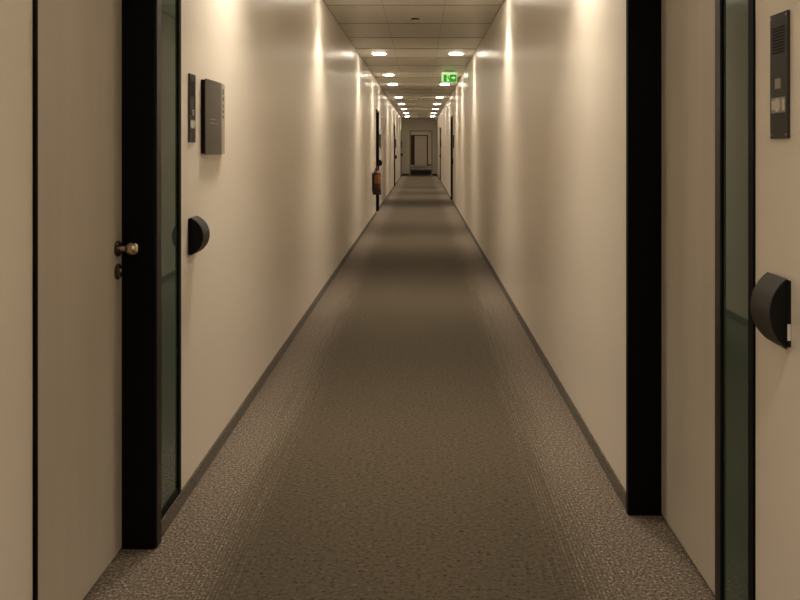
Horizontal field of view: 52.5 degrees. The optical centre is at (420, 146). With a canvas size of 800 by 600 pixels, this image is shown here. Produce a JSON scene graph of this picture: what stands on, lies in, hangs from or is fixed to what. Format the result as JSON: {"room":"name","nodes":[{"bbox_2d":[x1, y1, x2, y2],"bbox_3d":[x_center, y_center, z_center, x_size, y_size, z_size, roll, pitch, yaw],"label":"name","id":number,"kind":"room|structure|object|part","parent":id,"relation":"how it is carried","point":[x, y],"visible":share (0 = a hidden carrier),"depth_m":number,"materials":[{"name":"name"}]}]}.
{"room":"office corridor","nodes":[
{"label":"office corridor","id":0,"kind":"room"},
{"bbox_2d":[0,0,401,599],"bbox_3d":[-0.983,0.000,27.400,0.160,2.700,63.200,0,0,0],"label":"wall","id":1,"kind":"structure","parent":0,"point":[290,193],"depth_m":4.00,"materials":[{"name":"white paint"}]},
{"bbox_2d":[32,0,160,599],"bbox_3d":[-0.975,0.295,2.332,0.176,2.110,0.893,0,0,0],"label":"door","id":2,"kind":"structure","parent":1,"relation":"in","point":[96,64],"depth_m":2.47,"materials":[{"name":"laminate"}]},
{"bbox_3d":[-0.979,0.295,1.893,0.168,2.110,0.015,0,0,0],"label":"hinge post","id":3,"kind":"part","parent":2,"relation":"part of","materials":[{"name":"black"}]},
{"bbox_3d":[-0.963,0.335,2.674,0.063,0.047,0.047,0,0,0],"label":"knob","id":4,"kind":"part","parent":2,"relation":"part of","materials":[{"name":"gold metal"}]},
{"bbox_3d":[-0.978,0.295,2.748,0.170,2.110,0.061,0,0,0],"label":"handle post","id":5,"kind":"part","parent":2,"relation":"part of","materials":[{"name":"black"}]},
{"bbox_2d":[161,0,180,519],"bbox_3d":[-0.930,0.266,2.909,0.065,2.052,0.261,0,0,0],"label":"window","id":6,"kind":"structure","parent":1,"relation":"in","point":[170,9],"depth_m":2.92,"materials":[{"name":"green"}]},
{"bbox_2d":[188,73,195,141],"bbox_3d":[-0.898,-0.152,3.186,0.009,0.268,0.085,0,0,0],"label":"intercom panel","id":7,"kind":"object","parent":1,"relation":"attached to","point":[191,78],"visible":1,"depth_m":3.17,"materials":[{"name":"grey metal"}]},
{"bbox_2d":[191,81,194,95],"bbox_3d":[-0.897,-0.228,3.186,0.002,0.056,0.058,0,0,0],"label":"speaker grille","id":8,"kind":"object","parent":7,"relation":"attached to","point":[192,82],"depth_m":3.19,"materials":[{"name":"black metal"}]},
{"bbox_2d":[188,216,209,255],"bbox_3d":[-0.873,0.348,3.193,0.059,0.148,0.102,0,0,0],"label":"card reader","id":9,"kind":"object","parent":1,"relation":"attached to","point":[198,229],"visible":1,"depth_m":3.15,"materials":[{"name":"black plastic"}]},
{"bbox_3d":[-0.899,0.347,3.193,0.008,0.138,0.102,0,0,0],"label":"plate","id":10,"kind":"part","parent":9,"relation":"part of","materials":[{"name":"black plastic"}]},
{"bbox_2d":[201,78,224,154],"bbox_3d":[-0.890,-0.124,3.498,0.025,0.313,0.345,0,0,0],"label":"door sign","id":11,"kind":"object","parent":1,"relation":"attached to","point":[212,92],"visible":1,"depth_m":3.42,"materials":[{"name":"black metal"}]},
{"bbox_2d":[161,175,401,537],"bbox_3d":[-0.914,1.321,17.150,0.038,0.058,42.700,0,0,0],"label":"baseboard","id":12,"kind":"structure","parent":1,"relation":"attached to","point":[211,454],"depth_m":3.96,"materials":[{"name":"plastic"}]},
{"bbox_2d":[323,0,401,117],"bbox_3d":[-0.897,-1.348,17.150,0.012,0.004,42.700,0,0,0],"label":"trim","id":13,"kind":"structure","parent":1,"relation":"attached to","point":[323,0],"depth_m":10.45,"materials":[{"name":"silver metal"}]},
{"bbox_2d":[372,166,380,194],"bbox_3d":[-0.818,0.614,14.987,0.168,0.534,0.190,0,0,0],"label":"fire extinguisher","id":14,"kind":"object","parent":1,"relation":"attached to","point":[376,176],"visible":1,"depth_m":14.93,"materials":[{"name":"red metal"}]},
{"bbox_2d":[376,109,378,210],"bbox_3d":[-0.975,0.295,16.709,0.176,2.110,0.906,0,0,0],"label":"door","id":15,"kind":"structure","parent":1,"relation":"in","point":[377,111],"depth_m":17.10,"materials":[{"name":"laminate"}]},
{"bbox_2d":[394,124,394,185],"bbox_3d":[-0.975,0.295,27.609,0.176,2.110,0.906,0,0,0],"label":"door","id":16,"kind":"structure","parent":1,"relation":"in","point":[394,124],"depth_m":28.00,"materials":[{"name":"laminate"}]},
{"bbox_2d":[83,166,714,599],"bbox_3d":[-0.067,1.400,27.400,1.992,0.100,63.500,0,0,0],"label":"floor","id":17,"kind":"structure","parent":0,"point":[411,440],"depth_m":3.36,"materials":[{"name":"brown carpet"}]},
{"bbox_2d":[324,0,502,118],"bbox_3d":[-0.067,-1.400,27.400,1.992,0.100,63.500,0,0,0],"label":"ceiling","id":18,"kind":"structure","parent":0,"point":[409,51],"depth_m":10.09,"materials":[{"name":"tile"}]},
{"bbox_2d":[371,52,386,54],"bbox_3d":[-0.605,-1.341,11.700,0.232,0.018,0.232,0,0,0],"label":"recessed light","id":19,"kind":"object","parent":18,"relation":"in","point":[377,53],"visible":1,"depth_m":11.66,"materials":[{"name":"white plastic"}]},
{"bbox_2d":[326,0,501,115],"bbox_3d":[-0.067,-1.349,17.150,1.672,0.007,42.700,0,0,0],"label":"trim","id":20,"kind":"structure","parent":18,"relation":"attached to","point":[381,0],"depth_m":9.98,"materials":[{"name":"silver metal"}]},
{"bbox_2d":[408,16,422,21],"bbox_3d":[-0.060,-1.325,8.420,0.156,0.050,0.156,0,0,0],"label":"smoke detector","id":21,"kind":"object","parent":18,"relation":"attached to","point":[413,18],"visible":1,"depth_m":8.38,"materials":[{"name":"beige plastic"}]},
{"bbox_2d":[442,70,456,81],"bbox_3d":[0.496,-1.241,14.212,0.268,0.218,0.036,0,0,0],"label":"exit sign","id":22,"kind":"object","parent":18,"relation":"hanging from","point":[446,76],"visible":1,"depth_m":14.20,"materials":[{"name":"green plastic"}]},
{"bbox_3d":[0.508,-1.204,14.199,0.232,0.133,0.004,0,0,0],"label":"green panel","id":23,"kind":"part","parent":22,"relation":"part of","materials":[{"name":"green plastic"}]},
{"bbox_2d":[448,52,463,54],"bbox_3d":[0.508,-1.341,11.700,0.232,0.018,0.232,0,0,0],"label":"recessed light","id":24,"kind":"object","parent":18,"relation":"in","point":[455,53],"visible":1,"depth_m":11.66,"materials":[{"name":"white plastic"}]},
{"bbox_2d":[402,119,436,173],"bbox_3d":[-0.067,0.000,38.570,1.672,2.700,0.140,0,0,0],"label":"wall","id":25,"kind":"structure","parent":0,"point":[407,124],"depth_m":38.50,"materials":[{"name":"beige paint"}]},
{"bbox_2d":[409,130,432,174],"bbox_3d":[0.000,0.279,38.569,1.094,2.142,0.162,0,0,0],"label":"trim","id":26,"kind":"structure","parent":25,"relation":"attached to","point":[410,131],"depth_m":38.49,"materials":[{"name":"beige"}]},
{"bbox_2d":[411,132,430,165],"bbox_3d":[-0.067,0.000,59.060,1.672,2.700,0.120,0,0,0],"label":"wall","id":27,"kind":"structure","parent":0,"point":[412,133],"depth_m":59.00,"materials":[{"name":"beige paint"}]},
{"bbox_2d":[411,135,413,164],"bbox_3d":[-0.660,0.210,58.980,0.260,2.160,0.040,0,0,0],"label":"window","id":28,"kind":"structure","parent":27,"relation":"in","point":[412,136],"depth_m":58.98,"materials":[{"name":"black"}]},
{"bbox_2d":[414,135,427,165],"bbox_3d":[-0.015,0.240,58.975,1.030,2.220,0.050,0,0,0],"label":"door","id":29,"kind":"structure","parent":27,"relation":"in","point":[420,141],"depth_m":58.98,"materials":[{"name":"laminate"}]},
{"bbox_2d":[437,0,799,599],"bbox_3d":[0.849,0.000,27.400,0.160,2.700,63.200,0,0,0],"label":"wall","id":30,"kind":"structure","parent":0,"point":[538,109],"depth_m":3.75,"materials":[{"name":"white paint"}]},
{"bbox_2d":[440,128,440,180],"bbox_3d":[0.841,0.295,32.138,0.176,2.110,0.990,0,0,0],"label":"door","id":31,"kind":"structure","parent":30,"relation":"in","point":[440,128],"depth_m":32.60,"materials":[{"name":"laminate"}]},
{"bbox_2d":[450,116,452,199],"bbox_3d":[0.841,0.295,20.238,0.176,2.110,0.990,0,0,0],"label":"door","id":32,"kind":"structure","parent":30,"relation":"in","point":[451,117],"depth_m":20.52,"materials":[{"name":"laminate"}]},
{"bbox_3d":[0.843,0.295,20.716,0.172,2.110,0.033,0,0,0],"label":"hinge post","id":33,"kind":"part","parent":32,"relation":"part of","materials":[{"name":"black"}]},
{"bbox_2d":[439,0,504,114],"bbox_3d":[0.763,-1.348,17.150,0.012,0.004,42.700,0,0,0],"label":"trim","id":34,"kind":"structure","parent":30,"relation":"attached to","point":[503,0],"depth_m":10.35,"materials":[{"name":"silver metal"}]},
{"bbox_2d":[437,175,625,508],"bbox_3d":[0.780,1.321,17.150,0.038,0.058,42.700,0,0,0],"label":"baseboard","id":35,"kind":"structure","parent":30,"relation":"attached to","point":[619,489],"depth_m":4.24,"materials":[{"name":"plastic"}]},
{"bbox_2d":[626,0,723,599],"bbox_3d":[0.841,0.295,2.532,0.176,2.110,0.936,0,0,0],"label":"door","id":36,"kind":"structure","parent":30,"relation":"in","point":[675,48],"depth_m":2.77,"materials":[{"name":"laminate"}]},
{"bbox_3d":[0.843,0.295,2.983,0.172,2.110,0.033,0,0,0],"label":"hinge post","id":37,"kind":"part","parent":36,"relation":"part of","materials":[{"name":"black"}]},
{"bbox_3d":[0.849,0.295,2.088,0.160,2.110,0.049,0,0,0],"label":"handle post","id":38,"kind":"part","parent":36,"relation":"part of","materials":[{"name":"black"}]},
{"bbox_2d":[724,0,755,599],"bbox_3d":[0.796,0.266,1.964,0.065,2.052,0.200,0,0,0],"label":"window","id":39,"kind":"structure","parent":30,"relation":"in","point":[739,15],"depth_m":1.96,"materials":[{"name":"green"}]},
{"bbox_3d":[0.796,0.266,1.964,0.065,2.052,0.200,0,0,0],"label":"frame","id":40,"kind":"part","parent":39,"relation":"part of","materials":[{"name":"black metal"}]},
{"bbox_2d":[750,272,790,349],"bbox_3d":[0.746,0.348,1.734,0.045,0.148,0.103,0,0,0],"label":"card reader","id":41,"kind":"object","parent":30,"relation":"attached to","point":[770,305],"visible":1,"depth_m":1.69,"materials":[{"name":"black plastic"}]},
{"bbox_3d":[0.765,0.347,1.735,0.008,0.138,0.102,0,0,0],"label":"plate","id":42,"kind":"part","parent":41,"relation":"part of","materials":[{"name":"black plastic"}]},
{"bbox_2d":[770,10,789,138],"bbox_3d":[0.764,-0.152,1.731,0.009,0.268,0.085,0,0,0],"label":"intercom panel","id":43,"kind":"object","parent":30,"relation":"attached to","point":[780,22],"visible":1,"depth_m":1.72,"materials":[{"name":"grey metal"}]},
{"bbox_2d":[772,25,784,54],"bbox_3d":[0.763,-0.228,1.731,0.002,0.056,0.058,0,0,0],"label":"speaker grille","id":44,"kind":"object","parent":43,"relation":"attached to","point":[778,31],"depth_m":1.73,"materials":[{"name":"black metal"}]}
]}

